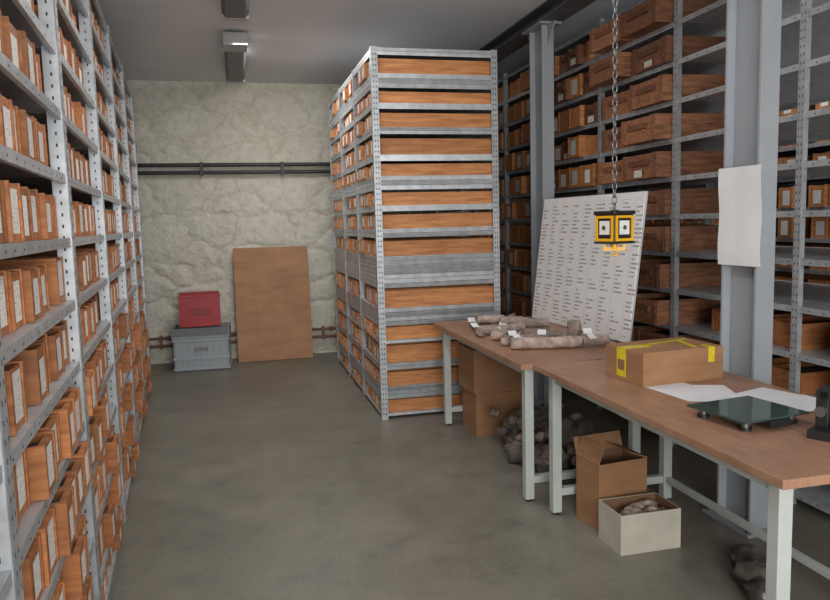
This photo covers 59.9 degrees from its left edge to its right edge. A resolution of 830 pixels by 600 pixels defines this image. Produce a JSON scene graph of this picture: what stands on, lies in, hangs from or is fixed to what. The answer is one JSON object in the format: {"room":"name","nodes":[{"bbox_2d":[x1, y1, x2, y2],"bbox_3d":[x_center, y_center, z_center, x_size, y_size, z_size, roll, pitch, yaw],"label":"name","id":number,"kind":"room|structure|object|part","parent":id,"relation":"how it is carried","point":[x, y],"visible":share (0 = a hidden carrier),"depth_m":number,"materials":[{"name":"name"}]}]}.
{"room":"archive storage room","nodes":[
{"label":"archive storage room","id":0,"kind":"room"},
{"bbox_2d":[98,0,640,83],"bbox_3d":[0.979,-2.082,3.369,8.700,0.100,11.250,-3,6,-14],"label":"ceiling","id":1,"kind":"structure","parent":0,"point":[290,41],"depth_m":6.13,"materials":[{"name":"paint"}]},
{"bbox_2d":[221,0,248,20],"bbox_3d":[-1.149,-2.045,4.589,0.200,0.122,1.442,-3,6,-14],"label":"ceiling light fixture","id":2,"kind":"object","parent":1,"relation":"attached to","point":[230,9],"depth_m":5.07,"materials":[{"name":"grey metal"}]},
{"bbox_2d":[223,32,247,82],"bbox_3d":[-1.695,-2.270,6.791,0.200,0.122,1.642,-3,6,-14],"label":"ceiling light fixture","id":3,"kind":"object","parent":1,"relation":"attached to","point":[235,44],"depth_m":6.40,"materials":[{"name":"grey metal"}]},
{"bbox_2d":[594,0,635,256],"bbox_3d":[0.893,-1.108,3.214,0.134,1.830,0.134,-5,7,-29],"label":"work light","id":4,"kind":"object","parent":1,"relation":"hanging from","point":[614,227],"visible":1,"depth_m":3.25,"materials":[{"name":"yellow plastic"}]},
{"bbox_3d":[0.890,-1.210,3.203,0.039,1.624,0.039,-5,7,-29],"label":"suspension chain","id":5,"kind":"part","parent":4,"relation":"part of","materials":[{"name":"metal"}]},
{"bbox_2d":[122,80,654,363],"bbox_3d":[-0.301,-0.998,8.883,8.700,3.180,0.200,-3,6,-14],"label":"wall","id":6,"kind":"structure","parent":0,"point":[191,225],"depth_m":8.29,"materials":[{"name":"stone"}]},
{"bbox_2d":[130,162,336,175],"bbox_3d":[-1.689,-1.520,8.330,5.200,0.150,0.100,-3,6,-14],"label":"pipes","id":7,"kind":"object","parent":6,"relation":"attached to","point":[201,165],"visible":0.27,"depth_m":8.20,"materials":[{"name":"grey metal"}]},
{"bbox_2d":[149,326,336,349],"bbox_3d":[-1.636,0.419,8.533,5.200,0.150,0.076,-3,6,-14],"label":"pipes","id":8,"kind":"object","parent":6,"relation":"attached to","point":[329,328],"visible":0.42,"depth_m":8.39,"materials":[{"name":"metal"}]},
{"bbox_2d":[109,352,829,599],"bbox_3d":[1.065,1.177,3.723,8.700,0.100,11.250,-3,6,-14],"label":"floor","id":9,"kind":"structure","parent":0,"point":[282,479],"depth_m":3.85,"materials":[{"name":"concrete"}]},
{"bbox_2d":[0,0,151,599],"bbox_3d":[-2.050,-0.218,3.563,1.031,2.870,7.257,-3,7,-18],"label":"storage rack","id":10,"kind":"object","parent":9,"relation":"on","point":[76,381],"visible":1,"depth_m":2.48,"materials":[{"name":"metal"}]},
{"bbox_2d":[171,322,231,371],"bbox_3d":[-2.357,0.513,7.998,0.604,0.465,0.406,-3,6,-12],"label":"crate","id":11,"kind":"object","parent":9,"relation":"on","point":[202,347],"visible":1,"depth_m":7.81,"materials":[{"name":"grey plastic"}]},
{"bbox_2d":[177,291,220,327],"bbox_3d":[-2.381,0.097,7.966,0.446,0.360,0.270,-3,6,-17],"label":"storage bin","id":12,"kind":"object","parent":11,"relation":"on","point":[202,308],"visible":1,"depth_m":7.85,"materials":[{"name":"plastic"}]},
{"bbox_2d":[171,322,230,339],"bbox_3d":[-2.361,0.336,7.979,0.604,0.108,0.406,-3,6,-12],"label":"lid","id":13,"kind":"object","parent":11,"relation":"on","point":[223,331],"depth_m":7.80,"materials":[{"name":"grey plastic"}]},
{"bbox_2d":[233,246,312,361],"bbox_3d":[-1.643,0.039,8.351,0.850,1.299,0.208,-3,6,-14],"label":"plywood sheet","id":14,"kind":"object","parent":9,"relation":"on","point":[272,290],"visible":1,"depth_m":8.34,"materials":[{"name":"brown wood"}]},
{"bbox_2d":[328,46,500,419],"bbox_3d":[-0.128,-0.628,6.902,1.025,2.865,2.602,-3,6,-14],"label":"storage rack","id":15,"kind":"object","parent":9,"relation":"on","point":[409,119],"visible":0.94,"depth_m":5.71,"materials":[{"name":"metal"}]},
{"bbox_2d":[462,387,521,436],"bbox_3d":[0.610,0.802,5.369,0.430,0.314,0.320,-3,6,-14],"label":"cardboard box","id":16,"kind":"object","parent":9,"relation":"on","point":[477,408],"visible":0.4,"depth_m":5.20,"materials":[{"name":"brown cardboard"}]},
{"bbox_2d":[458,343,521,393],"bbox_3d":[0.586,0.489,5.333,0.440,0.314,0.330,-3,6,-16],"label":"cardboard box","id":17,"kind":"object","parent":16,"relation":"on","point":[479,373],"visible":0.58,"depth_m":5.17,"materials":[{"name":"brown cardboard"}]},
{"bbox_2d":[433,316,640,500],"bbox_3d":[0.748,0.625,4.784,0.800,0.785,1.760,-3,6,-14],"label":"workbench","id":18,"kind":"object","parent":9,"relation":"on","point":[523,361],"visible":0.6,"depth_m":4.09,"materials":[{"name":"brown wood"}]},
{"bbox_2d":[467,313,609,348],"bbox_3d":[0.694,0.171,4.788,0.645,0.121,1.341,-3,6,-14],"label":"sample","id":19,"kind":"object","parent":18,"relation":"on","point":[519,332],"visible":1,"depth_m":4.49,"materials":[{"name":"brown stone"}]},
{"bbox_2d":[532,191,647,341],"bbox_3d":[1.150,-0.255,4.927,0.146,0.910,1.323,-3,6,-16],"label":"board","id":20,"kind":"object","parent":18,"relation":"on","point":[576,279],"visible":0.82,"depth_m":4.85,"materials":[{"name":"white paper"}]},
{"bbox_2d":[522,20,563,407],"bbox_3d":[1.050,-0.657,5.934,0.200,3.070,0.530,-3,6,-14],"label":"steel column","id":21,"kind":"structure","parent":9,"relation":"on","point":[541,34],"depth_m":5.88,"materials":[{"name":"grey metal"}]},
{"bbox_2d":[490,407,598,472],"bbox_3d":[0.878,0.886,4.580,0.622,0.304,1.008,-3,6,-14],"label":"sample","id":22,"kind":"object","parent":9,"relation":"on","point":[575,425],"visible":0.44,"depth_m":4.51,"materials":[{"name":"stone"}]},
{"bbox_2d":[573,430,646,531],"bbox_3d":[0.997,0.916,3.696,0.290,0.430,0.229,-4,7,-21],"label":"cardboard box","id":23,"kind":"object","parent":9,"relation":"on","point":[605,468],"visible":0.77,"depth_m":3.62,"materials":[{"name":"brown cardboard"}]},
{"bbox_2d":[599,492,680,555],"bbox_3d":[1.067,1.062,3.433,0.310,0.192,0.210,-3,6,-14],"label":"carton","id":24,"kind":"object","parent":9,"relation":"on","point":[647,522],"visible":1,"depth_m":3.35,"materials":[{"name":"cardboard"}]},
{"bbox_2d":[474,0,829,513],"bbox_3d":[1.893,-0.655,5.760,1.238,3.060,6.276,-3,6,-14],"label":"storage rack","id":25,"kind":"object","parent":9,"relation":"on","point":[671,64],"visible":0.41,"depth_m":4.81,"materials":[{"name":"metal"}]},
{"bbox_2d":[645,101,829,284],"bbox_3d":[3.889,-0.508,4.847,1.022,2.860,7.245,-3,6,-14],"label":"cardboard boxes","id":26,"kind":"object","parent":25,"relation":"on","point":[817,229],"visible":0.08,"depth_m":5.95,"materials":[{"name":"cardboard"}]},
{"bbox_2d":[534,359,829,599],"bbox_3d":[1.240,0.799,3.066,0.800,0.785,1.790,-3,6,-14],"label":"workbench","id":27,"kind":"object","parent":9,"relation":"on","point":[782,460],"visible":0.73,"depth_m":2.66,"materials":[{"name":"brown wood"}]},
{"bbox_2d":[606,337,722,386],"bbox_3d":[1.179,0.288,3.420,0.442,0.156,0.292,-4,7,-19],"label":"cardboard box","id":28,"kind":"object","parent":27,"relation":"on","point":[655,362],"visible":1,"depth_m":3.31,"materials":[{"name":"brown cardboard"}]},
{"bbox_2d":[646,383,815,411],"bbox_3d":[1.356,0.402,3.021,0.533,0.006,0.610,-3,6,-14],"label":"paper sheets","id":29,"kind":"object","parent":27,"relation":"on","point":[688,392],"visible":0.76,"depth_m":3.04,"materials":[{"name":"white paper"}]},
{"bbox_2d":[687,396,809,431],"bbox_3d":[1.240,0.425,2.675,0.310,0.043,0.300,-4,7,-22],"label":"scale","id":30,"kind":"object","parent":27,"relation":"on","point":[745,410],"visible":1,"depth_m":2.64,"materials":[{"name":"teal glass"}]},
{"bbox_2d":[807,385,829,441],"bbox_3d":[1.462,0.363,2.406,0.160,0.212,0.229,-7,9,-43],"label":"microscope","id":31,"kind":"object","parent":27,"relation":"on","point":[820,431],"visible":1,"depth_m":2.44,"materials":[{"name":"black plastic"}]},
{"bbox_2d":[702,0,781,538],"bbox_3d":[1.609,-0.405,3.474,0.200,3.070,0.530,-3,6,-14],"label":"steel column","id":32,"kind":"structure","parent":9,"relation":"on","point":[753,27],"depth_m":3.44,"materials":[{"name":"grey metal"}]},
{"bbox_2d":[717,164,761,266],"bbox_3d":[1.549,-0.399,3.441,0.013,0.470,0.293,-3,6,-16],"label":"paper","id":33,"kind":"object","parent":32,"relation":"attached to","point":[739,188],"visible":1,"depth_m":3.43,"materials":[{"name":"white paper"}]},
{"bbox_2d":[725,543,765,599],"bbox_3d":[1.415,1.137,3.019,0.180,0.114,0.451,0,6,16],"label":"bag","id":34,"kind":"object","parent":9,"relation":"on","point":[748,562],"visible":0.82,"depth_m":2.98,"materials":[{"name":"plastic"}]},
{"bbox_2d":[478,0,595,62],"bbox_3d":[1.563,-2.009,3.527,0.200,0.108,10.820,-3,6,-14],"label":"ceiling beam","id":35,"kind":"structure","parent":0,"point":[509,41],"depth_m":5.85,"materials":[{"name":"grey metal"}]}
]}

